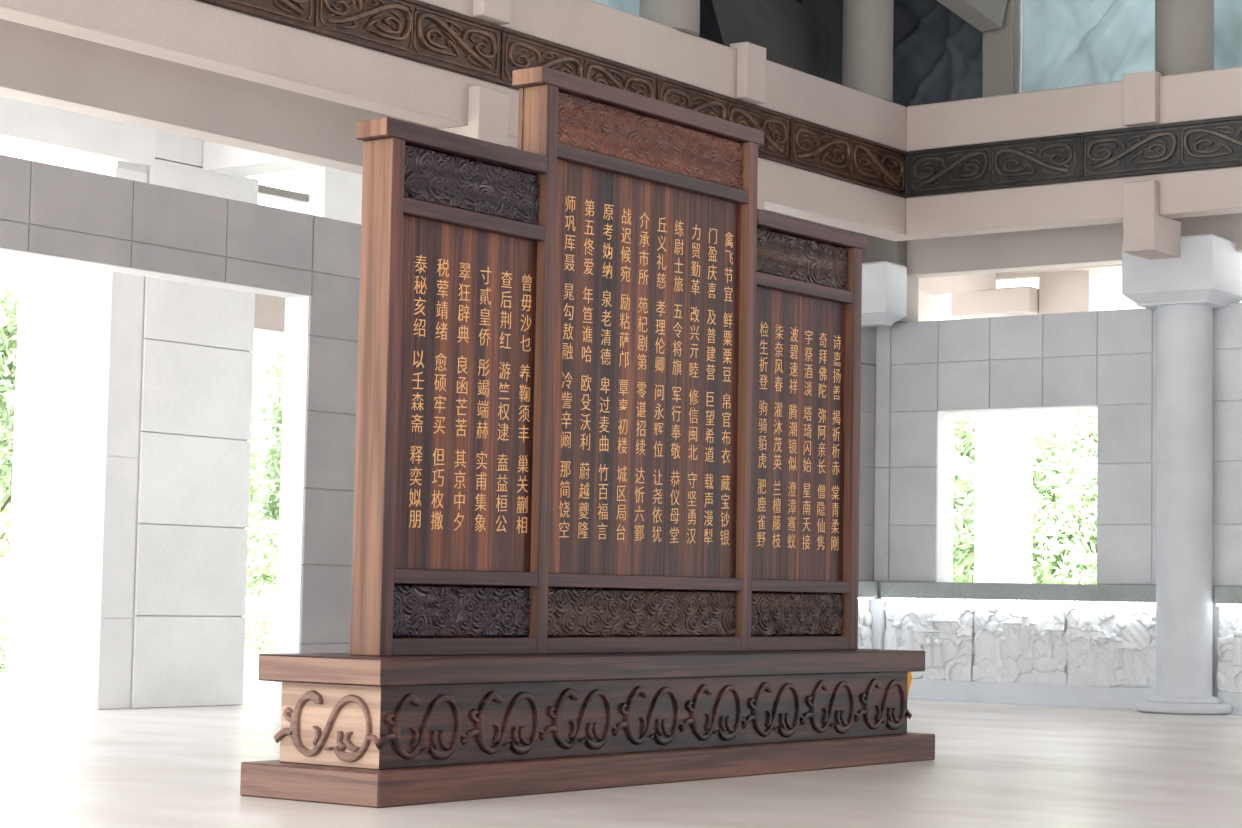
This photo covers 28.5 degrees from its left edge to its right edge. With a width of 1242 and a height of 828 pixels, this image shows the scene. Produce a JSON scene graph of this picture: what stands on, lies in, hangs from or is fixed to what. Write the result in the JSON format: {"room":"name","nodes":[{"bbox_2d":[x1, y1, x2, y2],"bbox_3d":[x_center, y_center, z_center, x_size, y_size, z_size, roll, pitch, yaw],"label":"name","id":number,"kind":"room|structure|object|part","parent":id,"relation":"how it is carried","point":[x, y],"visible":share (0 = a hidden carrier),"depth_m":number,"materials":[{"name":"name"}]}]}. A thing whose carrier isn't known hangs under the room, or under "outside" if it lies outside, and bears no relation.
{"room":"museum lobby","nodes":[
{"label":"museum lobby","id":0,"kind":"room"},
{"bbox_2d":[0,19,861,233],"bbox_3d":[-5.832,-3.781,25.143,0.420,1.170,31.420,-2,-5,37],"label":"beam","id":1,"kind":"structure","parent":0,"point":[39,66],"depth_m":26.21,"materials":[{"name":"paint"}]},
{"bbox_2d":[0,155,875,721],"bbox_3d":[-4.556,0.502,26.543,0.394,5.740,27.780,-2,-5,37],"label":"wall","id":2,"kind":"structure","parent":0,"point":[49,212],"depth_m":27.57,"materials":[{"name":"grey stone"}]},
{"bbox_2d":[858,599,871,648],"bbox_3d":[0.926,3.069,33.346,0.170,1.205,9.660,-2,-5,37],"label":"relief","id":3,"kind":"object","parent":2,"relation":"attached to","point":[864,616],"visible":0.09,"depth_m":37.05,"materials":[{"name":"white stone"}]},
{"bbox_2d":[858,581,877,598],"bbox_3d":[0.933,2.348,33.357,0.210,0.275,9.685,-2,-5,37],"label":"trim","id":4,"kind":"structure","parent":2,"relation":"attached to","point":[866,589],"depth_m":36.93,"materials":[{"name":"white stone"}]},
{"bbox_2d":[861,261,906,326],"bbox_3d":[3.625,-1.798,37.287,1.340,0.930,0.600,-2,-5,37],"label":"capital","id":5,"kind":"object","parent":2,"relation":"on","point":[884,283],"visible":0.47,"depth_m":36.83,"materials":[{"name":"stone"}]},
{"bbox_2d":[0,0,916,240],"bbox_3d":[-4.907,-3.922,23.964,0.420,0.570,30.620,-2,-5,37],"label":"beam","id":6,"kind":"structure","parent":0,"point":[194,33],"depth_m":25.93,"materials":[{"name":"white paint"}]},
{"bbox_2d":[439,85,508,145],"bbox_3d":[-1.784,-3.237,28.178,0.820,0.940,0.540,-2,-5,37],"label":"post","id":7,"kind":"object","parent":6,"relation":"attached to","point":[488,108],"visible":0.5,"depth_m":27.87,"materials":[{"name":"white paint"}]},
{"bbox_2d":[757,162,764,209],"bbox_3d":[1.438,-2.859,32.489,0.820,0.940,0.470,-2,-5,37],"label":"post","id":8,"kind":"object","parent":6,"relation":"attached to","point":[761,167],"visible":0.11,"depth_m":32.37,"materials":[{"name":"white paint"}]},
{"bbox_3d":[-4.931,-4.539,24.036,0.330,0.670,30.620,-2,-5,37],"label":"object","id":9,"kind":"object","parent":6,"relation":"on","visible":0},
{"bbox_2d":[198,0,906,196],"bbox_3d":[-0.476,-4.046,29.588,0.143,0.670,15.482,-2,-5,37],"label":"frieze","id":10,"kind":"object","parent":9,"relation":"attached to","point":[415,30],"visible":0.84,"depth_m":28.63},
{"bbox_3d":[-4.185,-4.480,24.639,0.125,0.670,3.082,-2,-5,37],"label":"bronze panel","id":11,"kind":"part","parent":10,"relation":"part of","materials":[{"name":"brown metal"}]},
{"bbox_3d":[-2.340,-4.264,27.108,0.125,0.670,3.082,-2,-5,37],"label":"bronze panel","id":12,"kind":"part","parent":10,"relation":"part of","materials":[{"name":"brown metal"}]},
{"bbox_3d":[-0.498,-4.048,29.573,0.125,0.670,3.072,-2,-5,37],"label":"bronze panel","id":13,"kind":"part","parent":10,"relation":"part of","materials":[{"name":"brown metal"}]},
{"bbox_3d":[1.347,-3.832,32.042,0.125,0.670,3.092,-2,-5,37],"label":"bronze panel","id":14,"kind":"part","parent":10,"relation":"part of","materials":[{"name":"brown metal"}]},
{"bbox_3d":[3.207,-3.613,34.531,0.125,0.670,3.122,-2,-5,37],"label":"bronze panel","id":15,"kind":"part","parent":10,"relation":"part of","materials":[{"name":"brown metal"}]},
{"bbox_2d":[418,0,906,151],"bbox_3d":[-4.883,-5.213,24.059,0.420,0.680,30.620,-2,-5,37],"label":"beam","id":16,"kind":"structure","parent":9,"relation":"on","point":[588,26],"depth_m":31.39,"materials":[{"name":"white paint"}]},
{"bbox_2d":[473,0,510,24],"bbox_3d":[-1.525,-4.899,28.155,0.280,0.740,0.500,-2,-5,37],"label":"post","id":17,"kind":"object","parent":16,"relation":"attached to","point":[495,11],"visible":1,"depth_m":28.03,"materials":[{"name":"white paint"}]},
{"bbox_2d":[639,0,699,35],"bbox_3d":[0.658,-6.834,31.686,0.780,3.880,0.780,-2,-5,37],"label":"column","id":18,"kind":"structure","parent":16,"relation":"on","point":[682,15],"depth_m":31.22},
{"bbox_2d":[730,42,765,103],"bbox_3d":[1.685,-4.522,32.450,0.280,0.740,0.470,-2,-5,37],"label":"post","id":19,"kind":"object","parent":16,"relation":"attached to","point":[751,58],"visible":1,"depth_m":32.28,"materials":[{"name":"white paint"}]},
{"bbox_2d":[842,0,893,101],"bbox_3d":[3.627,-6.476,35.794,0.740,3.880,0.740,-2,-5,37],"label":"column","id":20,"kind":"structure","parent":16,"relation":"on","point":[867,43],"depth_m":35.40,"materials":[{"name":"grey stone"}]},
{"bbox_2d":[0,668,1241,827],"bbox_3d":[-2.434,3.029,19.555,38.500,0.250,47.500,-2,-5,37],"label":"floor","id":21,"kind":"structure","parent":0,"point":[993,765],"depth_m":19.76,"materials":[{"name":"stone"}]},
{"bbox_2d":[4,151,80,696],"bbox_3d":[-7.431,-0.418,33.539,1.000,8.500,1.400,-2,-5,37],"label":"pillar","id":22,"kind":"structure","parent":21,"relation":"on","point":[47,290],"depth_m":32.83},
{"bbox_2d":[62,130,258,709],"bbox_3d":[-5.769,-0.088,30.804,0.710,7.500,2.408,-2,-5,37],"label":"pier","id":23,"kind":"object","parent":21,"relation":"on","point":[157,548],"visible":0.8,"depth_m":30.26,"materials":[{"name":"stone"}]},
{"bbox_2d":[0,96,155,166],"bbox_3d":[-10.725,-4.074,24.095,0.600,0.920,15.860,-2,-5,37],"label":"lintel","id":24,"kind":"object","parent":23,"relation":"on","point":[26,126],"visible":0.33,"depth_m":29.25,"materials":[{"name":"paint"}]},
{"bbox_2d":[203,140,323,177],"bbox_3d":[-3.968,-3.475,30.394,2.875,0.740,0.620,-2,-5,37],"label":"beam","id":25,"kind":"structure","parent":23,"relation":"attached to","point":[218,158],"depth_m":30.71,"materials":[{"name":"paint"}]},
{"bbox_2d":[293,167,362,223],"bbox_3d":[-3.995,0.115,33.103,0.600,7.500,0.920,-2,-5,37],"label":"post","id":26,"kind":"object","parent":21,"relation":"on","point":[333,193],"visible":0.02,"depth_m":33.00,"materials":[{"name":"paint"}]},
{"bbox_2d":[258,185,308,202],"bbox_3d":[-4.631,-2.951,32.483,0.100,0.100,1.260,-2,-5,37],"label":"bar","id":27,"kind":"object","parent":26,"relation":"attached to","point":[264,190],"visible":0.64,"depth_m":32.58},
{"bbox_2d":[240,66,934,807],"bbox_3d":[0.156,0.180,20.539,1.353,5.672,7.767,-2,-5,37],"label":"wooden screen","id":28,"kind":"object","parent":21,"relation":"on","point":[607,483],"visible":1,"depth_m":19.72,"materials":[{"name":"brown wood"}]},
{"bbox_3d":[-1.787,-0.132,17.943,0.303,3.796,0.135,-2,-5,37],"label":"post","id":29,"kind":"part","parent":28,"relation":"part of","materials":[{"name":"brown wood"}]},
{"bbox_3d":[-1.273,1.760,18.527,0.279,0.128,1.685,-2,-5,37],"label":"rail","id":30,"kind":"part","parent":28,"relation":"part of","materials":[{"name":"brown wood"}]},
{"bbox_3d":[-1.263,1.243,18.566,0.279,0.110,1.685,-2,-5,37],"label":"rail","id":31,"kind":"part","parent":28,"relation":"part of","materials":[{"name":"brown wood"}]},
{"bbox_3d":[-1.213,-1.482,18.767,0.279,0.115,1.685,-2,-5,37],"label":"rail","id":32,"kind":"part","parent":28,"relation":"part of","materials":[{"name":"brown wood"}]},
{"bbox_3d":[-0.699,-0.365,19.417,0.303,4.518,0.133,-2,-5,37],"label":"post","id":33,"kind":"part","parent":28,"relation":"part of","materials":[{"name":"brown wood"}]},
{"bbox_3d":[0.121,2.086,20.398,1.213,0.194,7.613,-2,-5,37],"label":"plinth cornice","id":34,"kind":"part","parent":28,"relation":"part of","materials":[{"name":"brown wood"}]},
{"bbox_3d":[0.127,1.924,20.401,0.279,0.128,2.755,-2,-5,37],"label":"rail","id":35,"kind":"part","parent":28,"relation":"part of","materials":[{"name":"brown wood"}]},
{"bbox_3d":[0.137,1.407,20.439,0.279,0.110,2.755,-2,-5,37],"label":"rail","id":36,"kind":"part","parent":28,"relation":"part of","materials":[{"name":"brown wood"}]},
{"bbox_3d":[0.200,-2.016,20.692,0.279,0.115,2.755,-2,-5,37],"label":"rail","id":37,"kind":"part","parent":28,"relation":"part of","materials":[{"name":"brown wood"}]},
{"bbox_3d":[1.024,-0.163,21.722,0.303,4.518,0.143,-2,-5,37],"label":"post","id":38,"kind":"part","parent":28,"relation":"part of","materials":[{"name":"brown wood"}]},
{"bbox_3d":[1.528,2.089,22.275,0.279,0.128,1.665,-2,-5,37],"label":"rail","id":39,"kind":"part","parent":28,"relation":"part of","materials":[{"name":"brown wood"}]},
{"bbox_3d":[1.537,1.571,22.313,0.279,0.110,1.665,-2,-5,37],"label":"rail","id":40,"kind":"part","parent":28,"relation":"part of","materials":[{"name":"brown wood"}]},
{"bbox_3d":[1.587,-1.153,22.515,0.279,0.115,1.665,-2,-5,37],"label":"rail","id":41,"kind":"part","parent":28,"relation":"part of","materials":[{"name":"brown wood"}]},
{"bbox_3d":[2.096,0.324,23.139,0.303,3.796,0.155,-2,-5,37],"label":"post","id":42,"kind":"part","parent":28,"relation":"part of","materials":[{"name":"brown wood"}]},
{"bbox_2d":[869,598,885,648],"bbox_3d":[3.902,3.567,37.236,0.210,1.515,0.160,-2,-5,37],"label":"pilaster","id":43,"kind":"object","parent":21,"relation":"on","point":[876,605],"visible":0.58,"depth_m":37.19,"materials":[{"name":"stone"}]},
{"bbox_2d":[907,672,911,699],"bbox_3d":[2.900,3.230,27.565,0.742,0.725,0.747,-2,-5,37],"label":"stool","id":44,"kind":"object","parent":21,"relation":"on","point":[909,673],"visible":0.04,"depth_m":27.44,"materials":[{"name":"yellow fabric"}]},
{"bbox_2d":[918,296,933,321],"bbox_3d":[4.695,1.206,41.293,0.900,6.850,0.700,-2,-5,37],"label":"post","id":45,"kind":"object","parent":21,"relation":"on","point":[925,303],"visible":0.02,"depth_m":41.31,"materials":[{"name":"beige paint"}]},
{"bbox_2d":[996,264,1121,279],"bbox_3d":[10.554,-2.792,37.297,20.500,0.750,0.650,-2,-5,37],"label":"lintel","id":46,"kind":"object","parent":45,"relation":"on","point":[1115,267],"depth_m":39.61,"materials":[{"name":"beige paint"}]},
{"bbox_2d":[1039,270,1099,313],"bbox_3d":[7.305,-2.039,39.815,0.900,2.000,0.400,-2,-5,37],"label":"wall pier","id":47,"kind":"object","parent":46,"relation":"attached to","point":[1076,291],"visible":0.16,"depth_m":39.61,"materials":[{"name":"beige paint"}]},
{"bbox_2d":[951,286,1038,582],"bbox_3d":[6.316,1.280,40.325,1.450,6.620,1.100,-2,-5,37],"label":"column","id":48,"kind":"structure","parent":21,"relation":"on","point":[1003,440],"depth_m":39.90,"materials":[{"name":"stone"}]},
{"bbox_2d":[918,273,995,296],"bbox_3d":[5.144,-2.473,39.102,0.450,1.320,2.780,-2,-5,37],"label":"beam","id":49,"kind":"structure","parent":48,"relation":"on","point":[933,286],"depth_m":38.96,"materials":[{"name":"beige paint"}]},
{"bbox_2d":[1122,234,1241,714],"bbox_3d":[7.895,0.869,34.239,1.350,6.600,1.340,-2,-5,37],"label":"stone column","id":50,"kind":"structure","parent":21,"relation":"on","point":[1184,291],"depth_m":33.91,"materials":[{"name":"stone"}]},
{"bbox_2d":[873,302,1241,696],"bbox_3d":[10.201,1.262,33.146,16.350,5.740,0.544,-2,-5,37],"label":"wall","id":51,"kind":"structure","parent":0,"point":[928,372],"depth_m":35.86,"materials":[{"name":"grey stone"}]},
{"bbox_2d":[862,233,918,322],"bbox_3d":[3.973,-2.272,37.770,1.050,1.760,0.680,-2,-5,37],"label":"beam","id":52,"kind":"structure","parent":51,"relation":"attached to","point":[878,249],"depth_m":37.43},
{"bbox_2d":[881,581,1155,604],"bbox_3d":[5.835,2.624,35.868,4.560,0.275,0.210,-2,-5,37],"label":"trim","id":53,"kind":"structure","parent":51,"relation":"attached to","point":[933,591],"depth_m":35.73,"materials":[{"name":"white stone"}]},
{"bbox_2d":[884,600,1155,688],"bbox_3d":[5.834,3.343,35.831,4.552,1.205,0.170,-2,-5,37],"label":"relief","id":54,"kind":"object","parent":51,"relation":"attached to","point":[1078,644],"visible":0.93,"depth_m":35.70,"materials":[{"name":"white stone"}]},
{"bbox_2d":[908,679,1155,709],"bbox_3d":[5.817,4.098,35.771,4.560,0.310,0.180,-2,-5,37],"label":"baseboard","id":55,"kind":"structure","parent":51,"relation":"attached to","point":[1121,698],"depth_m":35.64,"materials":[{"name":"stone"}]},
{"bbox_2d":[1215,586,1241,605],"bbox_3d":[11.818,2.405,31.416,8.760,0.275,0.210,-2,-5,37],"label":"trim","id":56,"kind":"structure","parent":51,"relation":"attached to","point":[1224,595],"depth_m":33.83,"materials":[{"name":"white stone"}]},
{"bbox_2d":[1217,691,1241,714],"bbox_3d":[11.800,3.880,31.320,8.760,0.310,0.180,-2,-5,37],"label":"baseboard","id":57,"kind":"structure","parent":51,"relation":"attached to","point":[1234,699],"depth_m":33.77,"materials":[{"name":"stone"}]},
{"bbox_2d":[1217,606,1241,691],"bbox_3d":[9.475,3.210,33.122,2.912,1.205,0.170,-2,-5,37],"label":"relief","id":58,"kind":"object","parent":51,"relation":"attached to","point":[1229,642],"visible":1,"depth_m":33.88,"materials":[{"name":"white stone"}]},
{"bbox_2d":[905,166,1241,238],"bbox_3d":[10.874,-3.111,30.997,16.449,0.570,0.420,-2,-5,37],"label":"beam","id":59,"kind":"structure","parent":0,"point":[1217,191],"depth_m":34.25,"materials":[{"name":"beige paint"}]},
{"bbox_2d":[904,155,906,197],"bbox_3d":[10.876,-3.725,31.106,16.540,0.670,0.330,-2,-5,37],"label":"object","id":60,"kind":"object","parent":59,"relation":"on","point":[906,155],"visible":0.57,"depth_m":35.88,"materials":[{"name":"black metal"}]},
{"bbox_2d":[906,66,1241,151],"bbox_3d":[10.898,-4.402,31.092,16.449,0.680,0.420,-2,-5,37],"label":"beam","id":61,"kind":"structure","parent":60,"relation":"on","point":[1210,94],"depth_m":34.35,"materials":[{"name":"white paint"}]},
{"bbox_2d":[982,0,1021,96],"bbox_3d":[5.830,-5.916,37.252,0.520,4.700,0.400,-2,-5,37],"label":"pillar","id":62,"kind":"structure","parent":61,"relation":"on","point":[1001,47],"depth_m":37.03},
{"bbox_2d":[937,0,1007,31],"bbox_3d":[4.015,-7.029,35.671,4.712,2.182,0.400,5,-6,-40],"label":"rafter","id":63,"kind":"object","parent":62,"relation":"attached to","point":[984,15],"visible":1,"depth_m":36.66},
{"bbox_2d":[1123,70,1162,126],"bbox_3d":[7.171,-4.323,33.570,0.470,0.710,0.260,-2,-5,37],"label":"post","id":64,"kind":"object","parent":61,"relation":"attached to","point":[1140,89],"visible":1,"depth_m":33.45,"materials":[{"name":"white paint"}]},
{"bbox_2d":[1155,0,1213,75],"bbox_3d":[7.833,-6.534,33.958,0.800,3.880,0.800,-2,-5,37],"label":"column","id":65,"kind":"structure","parent":61,"relation":"on","point":[1184,29],"depth_m":33.52,"materials":[{"name":"grey concrete"}]},
{"bbox_2d":[907,116,1241,196],"bbox_3d":[7.715,-3.632,33.151,8.742,0.670,0.143,-2,-5,37],"label":"frieze","id":66,"kind":"object","parent":60,"relation":"attached to","point":[1217,142],"visible":1,"depth_m":34.11},
{"bbox_3d":[5.322,-3.544,34.943,2.762,0.670,0.125,-2,-5,37],"label":"bronze panel","id":67,"kind":"part","parent":66,"relation":"part of","materials":[{"name":"black metal"}]},
{"bbox_3d":[7.628,-3.628,33.227,2.972,0.670,0.125,-2,-5,37],"label":"bronze panel","id":68,"kind":"part","parent":66,"relation":"part of","materials":[{"name":"black metal"}]},
{"bbox_2d":[1123,180,1180,259],"bbox_3d":[7.326,-2.671,33.698,0.470,0.960,0.880,-2,-5,37],"label":"post","id":69,"kind":"object","parent":59,"relation":"attached to","point":[1147,234],"visible":1,"depth_m":33.37,"materials":[{"name":"beige paint"}]},
{"bbox_2d":[906,213,1241,277],"bbox_3d":[11.428,-2.934,32.445,17.300,1.150,0.420,-2,-5,37],"label":"beam","id":70,"kind":"structure","parent":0,"point":[1091,245],"depth_m":36.15,"materials":[{"name":"paint"}]},
{"bbox_3d":[4.370,-9.896,18.356,25.400,0.400,39.900,-2,-5,37],"label":"ceiling","id":71,"kind":"structure","parent":0,"visible":0},
{"bbox_2d":[592,0,639,15],"bbox_3d":[-0.710,-6.742,31.448,0.153,4.053,5.203,-2,-5,37],"label":"wall panel","id":72,"kind":"object","parent":71,"relation":"hanging from","point":[629,6],"visible":0.05,"depth_m":32.48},
{"bbox_2d":[698,0,801,44],"bbox_3d":[1.930,-6.320,35.822,0.203,4.153,7.001,-2,-5,37],"label":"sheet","id":73,"kind":"object","parent":71,"relation":"hanging from","point":[709,27],"visible":0.04,"depth_m":34.98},
{"bbox_2d":[801,0,842,84],"bbox_3d":[3.087,-5.556,36.705,0.312,2.801,2.297,-2,-5,37],"label":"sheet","id":74,"kind":"object","parent":73,"relation":"hanging from","point":[829,13],"visible":0.21,"depth_m":36.65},
{"bbox_2d":[893,0,982,106],"bbox_3d":[4.741,-6.104,38.027,2.107,4.153,0.301,-2,-5,37],"label":"wall panel","id":75,"kind":"object","parent":71,"relation":"hanging from","point":[937,54],"visible":0.55,"depth_m":37.98,"materials":[{"name":"black stone"}]},
{"bbox_2d":[1021,0,1154,92],"bbox_3d":[7.210,-6.193,36.219,2.907,4.153,0.272,-2,-5,37],"label":"wall panel","id":76,"kind":"object","parent":71,"relation":"hanging from","point":[1066,43],"visible":0.5,"depth_m":36.42,"materials":[{"name":"stone"}]},
{"bbox_2d":[1214,0,1241,69],"bbox_3d":[10.410,-6.307,33.873,5.004,4.155,0.200,-2,-5,37],"label":"wall panel","id":77,"kind":"object","parent":71,"relation":"hanging from","point":[1227,13],"visible":0.33,"depth_m":35.12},
{"label":"outside","id":78,"kind":"structure","parent":0,"visible":0},
{"bbox_2d":[2,614,274,669],"bbox_3d":[-4.757,4.854,37.712,210.000,0.500,210.000,-2,-5,37],"label":"ground","id":79,"kind":"structure","parent":78,"point":[249,663],"depth_m":62.97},
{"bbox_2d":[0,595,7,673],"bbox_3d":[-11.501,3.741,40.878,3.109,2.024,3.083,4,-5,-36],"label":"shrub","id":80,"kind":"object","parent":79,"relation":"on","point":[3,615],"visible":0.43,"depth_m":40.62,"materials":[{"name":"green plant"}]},
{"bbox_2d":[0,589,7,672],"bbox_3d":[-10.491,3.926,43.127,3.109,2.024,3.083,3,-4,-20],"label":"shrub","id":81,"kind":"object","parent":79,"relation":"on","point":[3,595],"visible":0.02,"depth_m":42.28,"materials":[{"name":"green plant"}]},
{"bbox_2d":[0,339,10,571],"bbox_3d":[-15.020,1.910,54.653,6.066,8.408,9.531,2,-4,-6],"label":"tree","id":82,"kind":"object","parent":79,"relation":"on","point":[2,545],"visible":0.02,"depth_m":50.68,"materials":[{"name":"green plant"}]},
{"bbox_2d":[0,275,18,561],"bbox_3d":[-11.745,1.402,45.134,5.891,8.021,5.214,4,-5,-32],"label":"tree","id":83,"kind":"object","parent":79,"relation":"on","point":[8,319],"visible":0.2,"depth_m":44.74,"materials":[{"name":"green plant"}]},
{"bbox_2d":[0,377,278,597],"bbox_3d":[-9.675,2.354,49.156,4.852,6.727,7.624,3,-5,-25],"label":"tree","id":84,"kind":"object","parent":79,"relation":"on","point":[263,537],"visible":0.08,"depth_m":47.05,"materials":[{"name":"green plant"}]},
{"bbox_2d":[242,599,276,662],"bbox_3d":[-5.778,4.271,44.984,2.698,1.771,2.720,2,-4,-9],"label":"shrub","id":85,"kind":"object","parent":79,"relation":"on","point":[262,639],"visible":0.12,"depth_m":43.84,"materials":[{"name":"green plant"}]},
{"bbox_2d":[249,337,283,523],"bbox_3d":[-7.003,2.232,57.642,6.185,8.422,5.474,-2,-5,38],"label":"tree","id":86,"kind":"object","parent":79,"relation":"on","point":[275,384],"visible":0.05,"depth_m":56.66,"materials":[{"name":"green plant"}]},
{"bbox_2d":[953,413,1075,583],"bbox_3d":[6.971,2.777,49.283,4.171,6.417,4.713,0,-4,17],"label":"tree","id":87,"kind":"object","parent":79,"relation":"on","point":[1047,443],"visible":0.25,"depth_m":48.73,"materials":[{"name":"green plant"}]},
{"bbox_2d":[953,447,1096,583],"bbox_3d":[8.169,3.218,48.447,6.133,5.411,3.903,-1,-5,21],"label":"tree","id":88,"kind":"object","parent":79,"relation":"on","point":[1078,521],"visible":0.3,"depth_m":47.95,"materials":[{"name":"green plant"}]},
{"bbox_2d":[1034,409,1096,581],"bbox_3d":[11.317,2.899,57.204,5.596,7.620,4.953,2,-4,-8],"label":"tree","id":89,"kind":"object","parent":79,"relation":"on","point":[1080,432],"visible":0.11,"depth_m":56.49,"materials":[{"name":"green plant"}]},
{"bbox_3d":[1.857,-6.243,33.930,0.130,1.385,4.100,-2,-5,37],"label":"bar","id":90,"kind":"object","parent":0,"visible":0},
{"bbox_2d":[712,0,829,78],"bbox_3d":[2.096,-5.622,34.703,0.309,2.400,3.901,-2,-5,35],"label":"wall panel","id":91,"kind":"object","parent":90,"relation":"hanging from","point":[791,37],"visible":0.54,"depth_m":34.70,"materials":[{"name":"black stone"}]},
{"bbox_3d":[-2.168,0.329,35.548,0.600,7.500,1.800,-2,-5,37],"label":"post","id":92,"kind":"object","parent":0,"visible":0},
{"bbox_2d":[254,293,284,336],"bbox_3d":[-1.907,-1.022,35.922,0.450,0.540,10.280,-2,-5,37],"label":"transom","id":93,"kind":"object","parent":92,"relation":"attached to","point":[269,319],"visible":0.1,"depth_m":31.98,"materials":[{"name":"beige paint"}]}
]}

